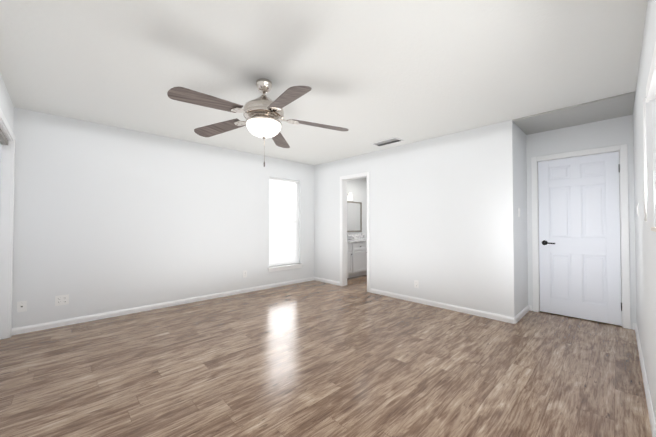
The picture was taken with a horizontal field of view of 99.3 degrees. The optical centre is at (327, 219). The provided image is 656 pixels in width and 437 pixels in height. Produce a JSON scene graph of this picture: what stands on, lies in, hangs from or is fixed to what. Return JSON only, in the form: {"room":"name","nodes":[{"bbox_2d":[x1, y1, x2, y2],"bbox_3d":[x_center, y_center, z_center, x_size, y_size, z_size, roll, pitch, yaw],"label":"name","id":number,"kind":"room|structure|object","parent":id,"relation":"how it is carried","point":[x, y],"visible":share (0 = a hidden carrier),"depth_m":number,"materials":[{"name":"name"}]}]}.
{"room":"empty bedroom","nodes":[
{"label":"empty bedroom","id":0,"kind":"room"},
{"bbox_2d":[0,73,13,131],"bbox_3d":[-1.820,-0.021,1.272,0.120,2.440,4.620,1,-1,-44],"label":"wall","id":1,"kind":"structure","parent":0,"point":[6,106],"depth_m":2.59,"materials":[{"name":"white paint"}]},
{"bbox_2d":[0,129,7,202],"bbox_3d":[-2.733,0.186,2.211,0.080,2.034,1.799,1,-1,-44],"label":"closet doors","id":2,"kind":"structure","parent":1,"relation":"in","point":[3,140],"depth_m":2.82,"materials":[{"name":"white"}]},
{"bbox_2d":[0,108,14,339],"bbox_3d":[-2.724,0.156,2.220,0.136,2.119,1.943,1,-1,-44],"label":"trim","id":3,"kind":"structure","parent":1,"relation":"attached to","point":[7,208],"depth_m":2.89,"materials":[{"name":"white wood"}]},
{"bbox_2d":[12,107,313,327],"bbox_3d":[-1.892,0.035,4.519,4.520,2.440,0.160,1,-1,-44],"label":"wall","id":4,"kind":"structure","parent":0,"point":[107,218],"depth_m":3.72,"materials":[{"name":"white paint"}]},
{"bbox_2d":[17,301,26,312],"bbox_3d":[-3.314,0.939,3.018,0.070,0.114,0.006,1,-1,-44],"label":"outlet","id":5,"kind":"object","parent":4,"relation":"attached to","point":[21,306],"visible":1,"depth_m":3.02,"materials":[{"name":"white plastic"}]},
{"bbox_2d":[55,294,68,305],"bbox_3d":[-3.087,0.933,3.236,0.116,0.114,0.008,1,-1,-44],"label":"electrical outlet","id":6,"kind":"object","parent":4,"relation":"attached to","point":[62,300],"visible":1,"depth_m":3.23,"materials":[{"name":"white plastic"}]},
{"bbox_2d":[11,277,313,335],"bbox_3d":[-1.831,1.217,4.436,4.280,0.072,0.014,1,-1,-44],"label":"baseboard","id":7,"kind":"structure","parent":4,"relation":"attached to","point":[93,317],"depth_m":3.74,"materials":[{"name":"white wood"}]},
{"bbox_2d":[267,180,302,271],"bbox_3d":[-0.853,0.086,5.462,0.815,1.770,0.170,1,-1,-44],"label":"window","id":8,"kind":"structure","parent":4,"relation":"in","point":[283,267],"depth_m":5.48,"materials":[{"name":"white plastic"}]},
{"bbox_2d":[269,177,299,266],"bbox_3d":[-0.857,0.042,5.466,0.733,1.679,0.030,1,-1,-44],"label":"window blind","id":9,"kind":"object","parent":8,"relation":"attached to","point":[292,233],"visible":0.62,"depth_m":5.45,"materials":[{"name":"white"}]},
{"bbox_2d":[0,0,647,164],"bbox_3d":[0.461,-1.241,3.696,8.400,0.118,5.800,1,-1,-44],"label":"ceiling","id":10,"kind":"structure","parent":0,"point":[368,72],"depth_m":2.20,"materials":[{"name":"white paint"}]},
{"bbox_2d":[167,78,348,166],"bbox_3d":[-0.582,-0.844,2.418,1.467,0.753,1.488,1,-1,-44],"label":"ceiling fan","id":11,"kind":"object","parent":10,"relation":"hanging from","point":[263,114],"visible":1,"depth_m":2.34,"materials":[{"name":"silver metal"}]},
{"bbox_2d":[370,137,403,146],"bbox_3d":[0.896,-1.183,4.252,0.234,0.012,0.444,1,-1,-44],"label":"ceiling vent","id":12,"kind":"object","parent":10,"relation":"in","point":[387,141],"visible":0.98,"depth_m":4.23,"materials":[{"name":"white metal"}]},
{"bbox_2d":[0,275,651,436],"bbox_3d":[0.461,1.280,3.653,8.400,0.080,5.800,1,-1,-44],"label":"floor","id":13,"kind":"structure","parent":0,"point":[353,357],"depth_m":2.21,"materials":[{"name":"brown wood"}]},
{"bbox_2d":[347,241,366,277],"bbox_3d":[0.546,0.900,6.470,1.580,0.775,0.563,1,-1,-44],"label":"bathroom vanity","id":14,"kind":"object","parent":13,"relation":"on","point":[356,255],"depth_m":6.22,"materials":[{"name":"white wood"}]},
{"bbox_2d":[347,177,366,238],"bbox_3d":[0.488,0.075,6.906,2.220,2.440,0.120,1,-1,-44],"label":"wall","id":15,"kind":"structure","parent":0,"point":[357,189],"depth_m":7.16,"materials":[{"name":"white paint"}]},
{"bbox_2d":[347,201,361,231],"bbox_3d":[0.356,-0.079,6.678,1.410,0.760,0.022,1,-1,-44],"label":"mirror","id":16,"kind":"object","parent":15,"relation":"attached to","point":[354,216],"visible":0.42,"depth_m":6.97,"materials":[{"name":"clear glass"}]},
{"bbox_2d":[347,233,362,240],"bbox_3d":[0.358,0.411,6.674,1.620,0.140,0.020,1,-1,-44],"label":"countertop","id":17,"kind":"structure","parent":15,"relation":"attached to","point":[350,237],"depth_m":6.90,"materials":[{"name":"white stone"}]},
{"bbox_2d":[314,120,516,316],"bbox_3d":[1.004,0.037,4.682,0.120,2.440,3.620,1,-1,-44],"label":"wall","id":18,"kind":"structure","parent":0,"point":[442,219],"depth_m":3.99,"materials":[{"name":"white paint"}]},
{"bbox_2d":[314,277,339,285],"bbox_3d":[-0.027,1.238,5.637,0.014,0.072,0.725,1,-1,-44],"label":"baseboard","id":19,"kind":"structure","parent":18,"relation":"attached to","point":[315,278],"depth_m":5.62,"materials":[{"name":"white wood"}]},
{"bbox_2d":[340,172,369,291],"bbox_3d":[0.529,0.214,5.173,0.152,2.104,0.718,1,-1,-44],"label":"door frame","id":20,"kind":"structure","parent":18,"relation":"attached to","point":[343,230],"depth_m":5.34,"materials":[{"name":"white wood"}]},
{"bbox_2d":[414,280,418,287],"bbox_3d":[1.339,0.975,4.225,0.008,0.114,0.070,1,-1,-44],"label":"electrical outlet","id":21,"kind":"object","parent":18,"relation":"attached to","point":[416,283],"visible":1,"depth_m":4.22,"materials":[{"name":"white plastic"}]},
{"bbox_2d":[370,288,516,323],"bbox_3d":[1.479,1.211,4.072,0.014,0.072,2.139,1,-1,-44],"label":"baseboard","id":22,"kind":"structure","parent":18,"relation":"attached to","point":[513,320],"depth_m":3.84,"materials":[{"name":"white wood"}]},
{"bbox_2d":[515,124,527,314],"bbox_3d":[2.531,0.021,3.723,0.750,2.440,0.120,1,-1,-44],"label":"wall","id":23,"kind":"structure","parent":0,"point":[521,222],"depth_m":3.62,"materials":[{"name":"white paint"}]},
{"bbox_2d":[515,305,531,321],"bbox_3d":[2.504,1.202,3.566,0.740,0.072,0.040,1,-1,-44],"label":"baseboard","id":24,"kind":"structure","parent":23,"relation":"attached to","point":[528,308],"depth_m":3.62,"materials":[{"name":"white wood"}]},
{"bbox_2d":[526,114,636,328],"bbox_3d":[3.188,0.017,3.495,0.120,2.440,1.120,1,-1,-44],"label":"wall","id":25,"kind":"structure","parent":0,"point":[608,132],"depth_m":3.42,"materials":[{"name":"white paint"}]},
{"bbox_2d":[538,151,621,325],"bbox_3d":[3.112,0.216,3.486,0.090,2.017,0.772,1,-1,-44],"label":"door","id":26,"kind":"structure","parent":25,"relation":"in","point":[579,241],"depth_m":3.47,"materials":[{"name":"white wood"}]},
{"bbox_2d":[531,144,630,328],"bbox_3d":[3.145,0.188,3.525,0.136,2.099,0.900,1,-1,-44],"label":"door frame","id":27,"kind":"structure","parent":25,"relation":"attached to","point":[622,149],"depth_m":3.24,"materials":[{"name":"white wood"}]},
{"bbox_2d":[633,0,655,422],"bbox_3d":[1.636,-0.020,1.308,5.150,2.440,0.120,1,-1,-44],"label":"wall","id":28,"kind":"structure","parent":0,"point":[645,249],"depth_m":1.81,"materials":[{"name":"white paint"}]},
{"bbox_2d":[633,323,655,436],"bbox_3d":[1.627,1.166,1.383,5.030,0.072,0.030,1,-1,-44],"label":"baseboard","id":29,"kind":"structure","parent":28,"relation":"attached to","point":[649,404],"depth_m":1.92,"materials":[{"name":"white wood"}]},
{"bbox_2d":[643,42,655,220],"bbox_3d":[0.970,-0.344,0.743,2.056,0.728,0.097,1,-1,-44],"label":"window frame","id":30,"kind":"structure","parent":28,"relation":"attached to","point":[651,89],"depth_m":1.41,"materials":[{"name":"white"}]},
{"label":"outside","id":31,"kind":"structure","parent":0,"visible":0},
{"bbox_2d":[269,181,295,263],"bbox_3d":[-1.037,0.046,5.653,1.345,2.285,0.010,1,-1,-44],"label":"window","id":32,"kind":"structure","parent":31,"point":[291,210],"depth_m":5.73,"materials":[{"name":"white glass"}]}
]}

